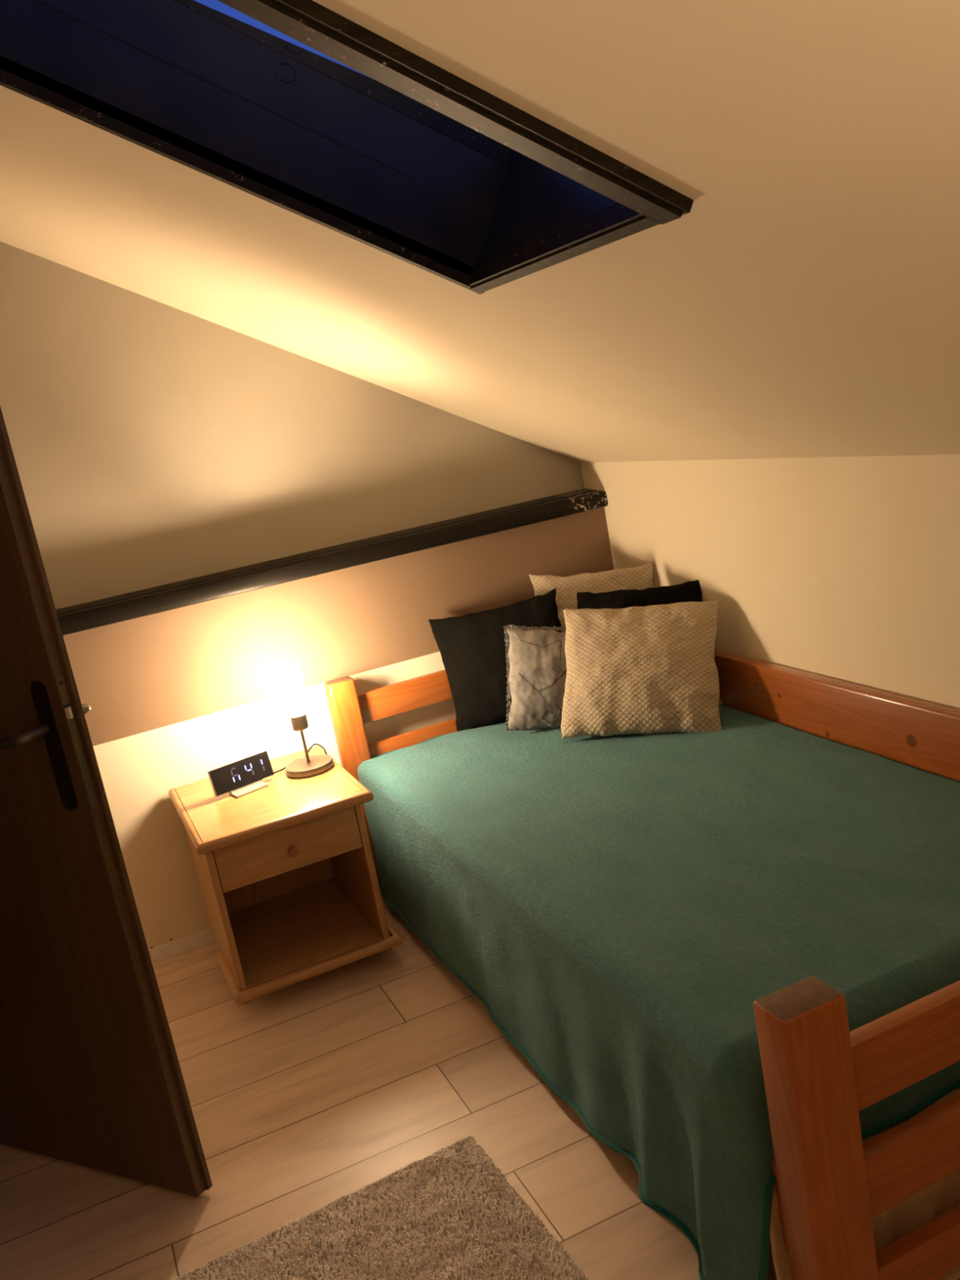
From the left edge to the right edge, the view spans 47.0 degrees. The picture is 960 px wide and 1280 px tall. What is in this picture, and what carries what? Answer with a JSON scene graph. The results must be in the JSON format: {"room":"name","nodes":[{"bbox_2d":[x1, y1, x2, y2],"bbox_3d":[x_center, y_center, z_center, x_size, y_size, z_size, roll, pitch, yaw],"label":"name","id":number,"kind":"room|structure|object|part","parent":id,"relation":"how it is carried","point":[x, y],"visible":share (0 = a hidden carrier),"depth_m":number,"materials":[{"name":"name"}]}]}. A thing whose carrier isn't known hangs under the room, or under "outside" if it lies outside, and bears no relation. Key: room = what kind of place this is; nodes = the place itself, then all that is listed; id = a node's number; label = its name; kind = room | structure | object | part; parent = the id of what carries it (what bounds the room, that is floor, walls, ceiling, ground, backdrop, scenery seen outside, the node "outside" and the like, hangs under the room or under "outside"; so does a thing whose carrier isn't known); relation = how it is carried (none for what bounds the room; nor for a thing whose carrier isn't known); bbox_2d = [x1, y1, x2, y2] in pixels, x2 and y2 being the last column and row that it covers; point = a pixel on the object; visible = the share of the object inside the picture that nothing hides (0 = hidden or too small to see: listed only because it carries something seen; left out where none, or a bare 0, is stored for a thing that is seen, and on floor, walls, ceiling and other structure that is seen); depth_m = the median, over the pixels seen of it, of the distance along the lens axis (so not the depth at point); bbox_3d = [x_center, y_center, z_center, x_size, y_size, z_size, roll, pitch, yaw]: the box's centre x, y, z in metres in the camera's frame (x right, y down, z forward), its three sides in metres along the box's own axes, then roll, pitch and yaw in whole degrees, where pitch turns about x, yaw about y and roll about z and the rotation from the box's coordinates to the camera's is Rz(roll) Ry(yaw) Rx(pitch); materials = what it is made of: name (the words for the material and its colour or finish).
{"room":"bedroom","nodes":[
{"label":"bedroom","id":0,"kind":"room"},
{"bbox_2d":[0,241,613,949],"bbox_3d":[-0.757,-0.432,3.619,2.670,2.712,0.230,-15,14,-20],"label":"wall","id":1,"kind":"structure","parent":0,"point":[154,443],"depth_m":3.57,"materials":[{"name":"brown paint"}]},
{"bbox_2d":[148,928,216,964],"bbox_3d":[-0.473,0.857,3.798,2.470,0.060,0.018,-15,14,-20],"label":"baseboard","id":2,"kind":"structure","parent":1,"relation":"attached to","point":[200,940],"depth_m":3.60,"materials":[{"name":"brown wood"}]},
{"bbox_2d":[56,488,608,635],"bbox_3d":[-0.693,-0.216,3.605,2.469,0.063,0.162,-15,14,-20],"label":"wall shelf","id":3,"kind":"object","parent":1,"relation":"attached to","point":[147,602],"depth_m":3.61,"materials":[{"name":"brown wood"}]},
{"bbox_2d":[0,0,959,462],"bbox_3d":[0.060,-0.697,1.294,2.667,1.511,5.030,-15,14,-20],"label":"ceiling","id":4,"kind":"structure","parent":0,"point":[805,303],"depth_m":1.98,"materials":[{"name":"paint"}]},
{"bbox_2d":[0,0,693,294],"bbox_3d":[-0.451,-1.001,1.621,1.476,1.010,0.866,-15,14,-20],"label":"window","id":5,"kind":"structure","parent":4,"relation":"attached to","point":[300,94],"depth_m":1.98,"materials":[{"name":"black"}]},
{"bbox_3d":[-0.644,-0.902,1.948,1.300,0.742,0.032,-15,14,-20],"label":"frame","id":6,"kind":"part","parent":5,"relation":"part of","materials":[{"name":"black metal"}]},
{"bbox_3d":[-0.434,-1.088,1.615,1.293,0.730,0.746,-15,14,-20],"label":"pane","id":7,"kind":"part","parent":5,"relation":"part of","materials":[{"name":"clear glass"}]},
{"bbox_3d":[-0.365,-0.806,1.286,1.302,0.750,0.071,-15,14,-20],"label":"frame","id":8,"kind":"part","parent":5,"relation":"part of","materials":[{"name":"black metal"}]},
{"bbox_3d":[0.126,-0.679,1.915,0.040,0.052,0.686,-15,14,-20],"label":"frame","id":9,"kind":"part","parent":5,"relation":"part of","materials":[{"name":"black metal"}]},
{"bbox_2d":[0,896,959,1279],"bbox_3d":[-0.058,1.389,1.495,3.820,0.100,4.920,-15,14,-20],"label":"floor","id":10,"kind":"structure","parent":0,"point":[304,1095],"depth_m":2.55,"materials":[{"name":"brown wood"}]},
{"bbox_2d":[168,746,403,1004],"bbox_3d":[-0.599,0.718,3.384,0.507,0.553,0.589,-15,14,-20],"label":"nightstand","id":11,"kind":"object","parent":10,"relation":"on","point":[285,868],"visible":0.99,"depth_m":3.24,"materials":[{"name":"brown wood"}]},
{"bbox_3d":[-0.808,0.759,3.320,0.020,0.476,0.556,-15,14,-20],"label":"panel","id":12,"kind":"part","parent":11,"relation":"part of","materials":[{"name":"brown wood"}]},
{"bbox_2d":[207,750,274,798],"bbox_3d":[-0.714,0.412,3.345,0.194,0.092,0.071,-19,15,-34],"label":"alarm clock","id":13,"kind":"object","parent":11,"relation":"on","point":[242,777],"visible":1,"depth_m":3.35,"materials":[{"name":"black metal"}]},
{"bbox_3d":[-0.646,0.467,3.327,0.507,0.030,0.589,-15,14,-20],"label":"edge moulding","id":14,"kind":"part","parent":11,"relation":"part of","materials":[{"name":"brown wood"}]},
{"bbox_3d":[-0.721,0.650,3.638,0.412,0.436,0.010,-15,14,-20],"label":"panel","id":15,"kind":"part","parent":11,"relation":"part of","materials":[{"name":"brown wood"}]},
{"bbox_3d":[-0.539,0.584,3.115,0.408,0.132,0.021,-15,14,-20],"label":"drawer","id":16,"kind":"part","parent":11,"relation":"part of","materials":[{"name":"brown wood"}]},
{"bbox_3d":[-0.526,0.592,3.096,0.029,0.029,0.034,-15,14,-20],"label":"knob","id":17,"kind":"part","parent":11,"relation":"part of","materials":[{"name":"orange wood"}]},
{"bbox_2d":[273,662,333,777],"bbox_3d":[-0.656,0.254,3.428,0.336,0.338,0.222,-12,13,-8],"label":"table lamp","id":18,"kind":"object","parent":11,"relation":"on","point":[288,675],"visible":0.88,"depth_m":3.38,"materials":[{"name":"silver metal"}]},
{"bbox_3d":[-0.574,0.159,3.386,0.077,0.166,0.077,-15,14,-20],"label":"lamp shade","id":19,"kind":"part","parent":18,"relation":"part of","materials":[{"name":"white"}]},
{"bbox_2d":[289,711,308,731],"bbox_3d":[-0.557,0.252,3.407,0.050,0.047,0.050,-15,14,-20],"label":"socket","id":20,"kind":"object","parent":18,"relation":"attached to","point":[299,720],"depth_m":3.39,"materials":[{"name":"brown metal"}]},
{"bbox_3d":[-0.646,0.390,3.511,0.321,0.037,0.114,-12,13,-8],"label":"cord","id":21,"kind":"part","parent":18,"relation":"part of","materials":[{"name":"black plastic"}]},
{"bbox_3d":[-0.543,0.326,3.424,0.011,0.111,0.011,-15,14,-20],"label":"stem","id":22,"kind":"part","parent":18,"relation":"part of","materials":[{"name":"silver metal"}]},
{"bbox_2d":[227,877,382,988],"bbox_3d":[-0.575,0.901,3.437,0.411,0.018,0.535,-15,14,-20],"label":"shelf","id":23,"kind":"object","parent":11,"relation":"attached to","point":[280,933],"depth_m":3.41,"materials":[{"name":"brown wood"}]},
{"bbox_3d":[-0.512,0.926,3.304,0.501,0.030,0.304,-15,14,-20],"label":"moulding","id":24,"kind":"part","parent":11,"relation":"part of","materials":[{"name":"brown wood"}]},
{"bbox_3d":[-0.417,0.652,3.470,0.020,0.476,0.556,-15,14,-20],"label":"panel","id":25,"kind":"part","parent":11,"relation":"part of","materials":[{"name":"brown wood"}]},
{"bbox_2d":[171,1135,588,1279],"bbox_3d":[-0.349,1.287,1.888,1.136,0.026,0.797,-16,14,-23],"label":"rug","id":26,"kind":"object","parent":10,"relation":"on","point":[449,1214],"visible":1,"depth_m":2.19,"materials":[{"name":"beige carpet"}]},
{"bbox_2d":[324,648,959,1279],"bbox_3d":[0.509,0.517,2.879,1.150,0.764,2.273,-15,14,-20],"label":"bed","id":27,"kind":"object","parent":10,"relation":"on","point":[819,1074],"visible":0.29,"depth_m":1.78,"materials":[{"name":"orange wood"}]},
{"bbox_3d":[-0.394,0.497,3.701,0.094,0.764,0.070,-15,14,-20],"label":"post","id":28,"kind":"part","parent":27,"relation":"part of","materials":[{"name":"orange wood"}]},
{"bbox_3d":[0.026,0.114,3.830,0.954,0.100,0.026,-15,14,-20],"label":"headboard rail","id":29,"kind":"part","parent":27,"relation":"part of","materials":[{"name":"orange wood"}]},
{"bbox_3d":[0.059,0.293,3.871,0.954,0.119,0.026,-15,14,-20],"label":"headboard rail","id":30,"kind":"part","parent":27,"relation":"part of","materials":[{"name":"orange wood"}]},
{"bbox_3d":[0.115,0.797,2.758,0.025,0.180,2.130,-15,14,-20],"label":"rail","id":31,"kind":"part","parent":27,"relation":"part of","materials":[{"name":"orange wood"}]},
{"bbox_3d":[0.537,0.842,1.735,0.117,0.632,0.077,-15,14,-20],"label":"post","id":32,"kind":"part","parent":27,"relation":"part of","materials":[{"name":"orange wood"}]},
{"bbox_2d":[769,1087,959,1279],"bbox_3d":[0.924,0.777,1.993,1.021,0.466,0.054,-15,14,-20],"label":"sheet","id":33,"kind":"object","parent":27,"relation":"hanging from","point":[892,1224],"visible":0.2,"depth_m":1.95,"materials":[{"name":"fabric"}]},
{"bbox_3d":[0.946,0.583,1.878,0.860,0.116,0.034,-15,14,-20],"label":"footboard rail","id":34,"kind":"part","parent":27,"relation":"part of","materials":[{"name":"orange wood"}]},
{"bbox_3d":[0.982,0.777,1.923,0.860,0.110,0.034,-15,14,-20],"label":"footboard rail","id":35,"kind":"part","parent":27,"relation":"part of","materials":[{"name":"orange wood"}]},
{"bbox_3d":[1.017,0.965,1.966,0.860,0.084,0.034,-15,14,-20],"label":"footboard rail","id":36,"kind":"part","parent":27,"relation":"part of","materials":[{"name":"orange wood"}]},
{"bbox_2d":[580,454,959,709],"bbox_3d":[1.463,0.270,2.034,0.100,1.268,4.830,-15,14,-20],"label":"wall","id":37,"kind":"structure","parent":0,"point":[846,569],"depth_m":2.99,"materials":[{"name":"beige paint"}]},
{"bbox_3d":[-0.960,0.249,0.931,0.100,2.656,4.700,-15,14,-20],"label":"wall","id":38,"kind":"structure","parent":0,"visible":0},
{"bbox_2d":[0,406,212,1196],"bbox_3d":[-1.123,0.278,2.402,0.802,1.986,0.195,-3,15,30],"label":"door","id":39,"kind":"structure","parent":38,"relation":"in","point":[91,1077],"depth_m":2.35,"materials":[{"name":"brown wood"}]},
{"bbox_3d":[-0.920,0.192,2.189,0.130,0.032,0.074,-3,15,30],"label":"lever","id":40,"kind":"part","parent":39,"relation":"part of","materials":[{"name":"grey metal"}]},
{"bbox_3d":[-0.849,0.213,2.203,0.040,0.277,0.006,-3,15,30],"label":"handle plate","id":41,"kind":"part","parent":39,"relation":"part of","materials":[{"name":"brown metal"}]},
{"bbox_3d":[-0.799,0.202,2.190,0.001,0.277,0.020,-3,15,30],"label":"lock plate","id":42,"kind":"part","parent":39,"relation":"part of","materials":[{"name":"metal"}]},
{"bbox_3d":[-0.865,0.153,2.292,0.128,0.029,0.070,-3,15,30],"label":"lever","id":43,"kind":"part","parent":39,"relation":"part of","materials":[{"name":"silver metal"}]},
{"bbox_3d":[0.501,0.498,2.923,1.013,0.191,2.035,-15,14,-20],"label":"mattress","id":44,"kind":"object","parent":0,"visible":0},
{"bbox_2d":[357,703,959,1279],"bbox_3d":[0.482,0.634,2.923,1.128,0.480,2.113,-15,14,-20],"label":"blanket","id":45,"kind":"object","parent":44,"relation":"on","point":[620,908],"visible":0.87,"depth_m":2.39,"materials":[{"name":"green fabric"}]},
{"bbox_2d":[427,588,561,731],"bbox_3d":[0.084,0.079,3.705,0.482,0.445,0.139,-8,13,9],"label":"cushion","id":46,"kind":"object","parent":45,"relation":"on","point":[472,647],"visible":0.61,"depth_m":3.69,"materials":[{"name":"black fabric"}]},
{"bbox_2d":[503,624,566,731],"bbox_3d":[0.233,0.124,3.559,0.356,0.376,0.120,-11,13,-1],"label":"cushion","id":47,"kind":"object","parent":45,"relation":"on","point":[536,665],"visible":0.66,"depth_m":3.53,"materials":[{"name":"grey fabric"}]},
{"bbox_2d":[528,561,653,631],"bbox_3d":[0.401,-0.025,3.800,0.452,0.458,0.162,-8,13,11],"label":"cushion","id":48,"kind":"object","parent":45,"relation":"on","point":[566,588],"visible":0.34,"depth_m":3.78,"materials":[{"name":"beige fabric"}]},
{"bbox_2d":[576,579,702,608],"bbox_3d":[0.528,0.026,3.581,0.416,0.402,0.148,-8,13,13],"label":"cushion","id":49,"kind":"object","parent":45,"relation":"on","point":[689,591],"visible":0.31,"depth_m":3.57,"materials":[{"name":"black fabric"}]},
{"bbox_2d":[560,598,722,738],"bbox_3d":[0.495,0.090,3.403,0.521,0.380,0.277,-7,13,15],"label":"cushion","id":50,"kind":"object","parent":45,"relation":"on","point":[648,669],"visible":1,"depth_m":3.35,"materials":[{"name":"beige fabric"}]}
]}

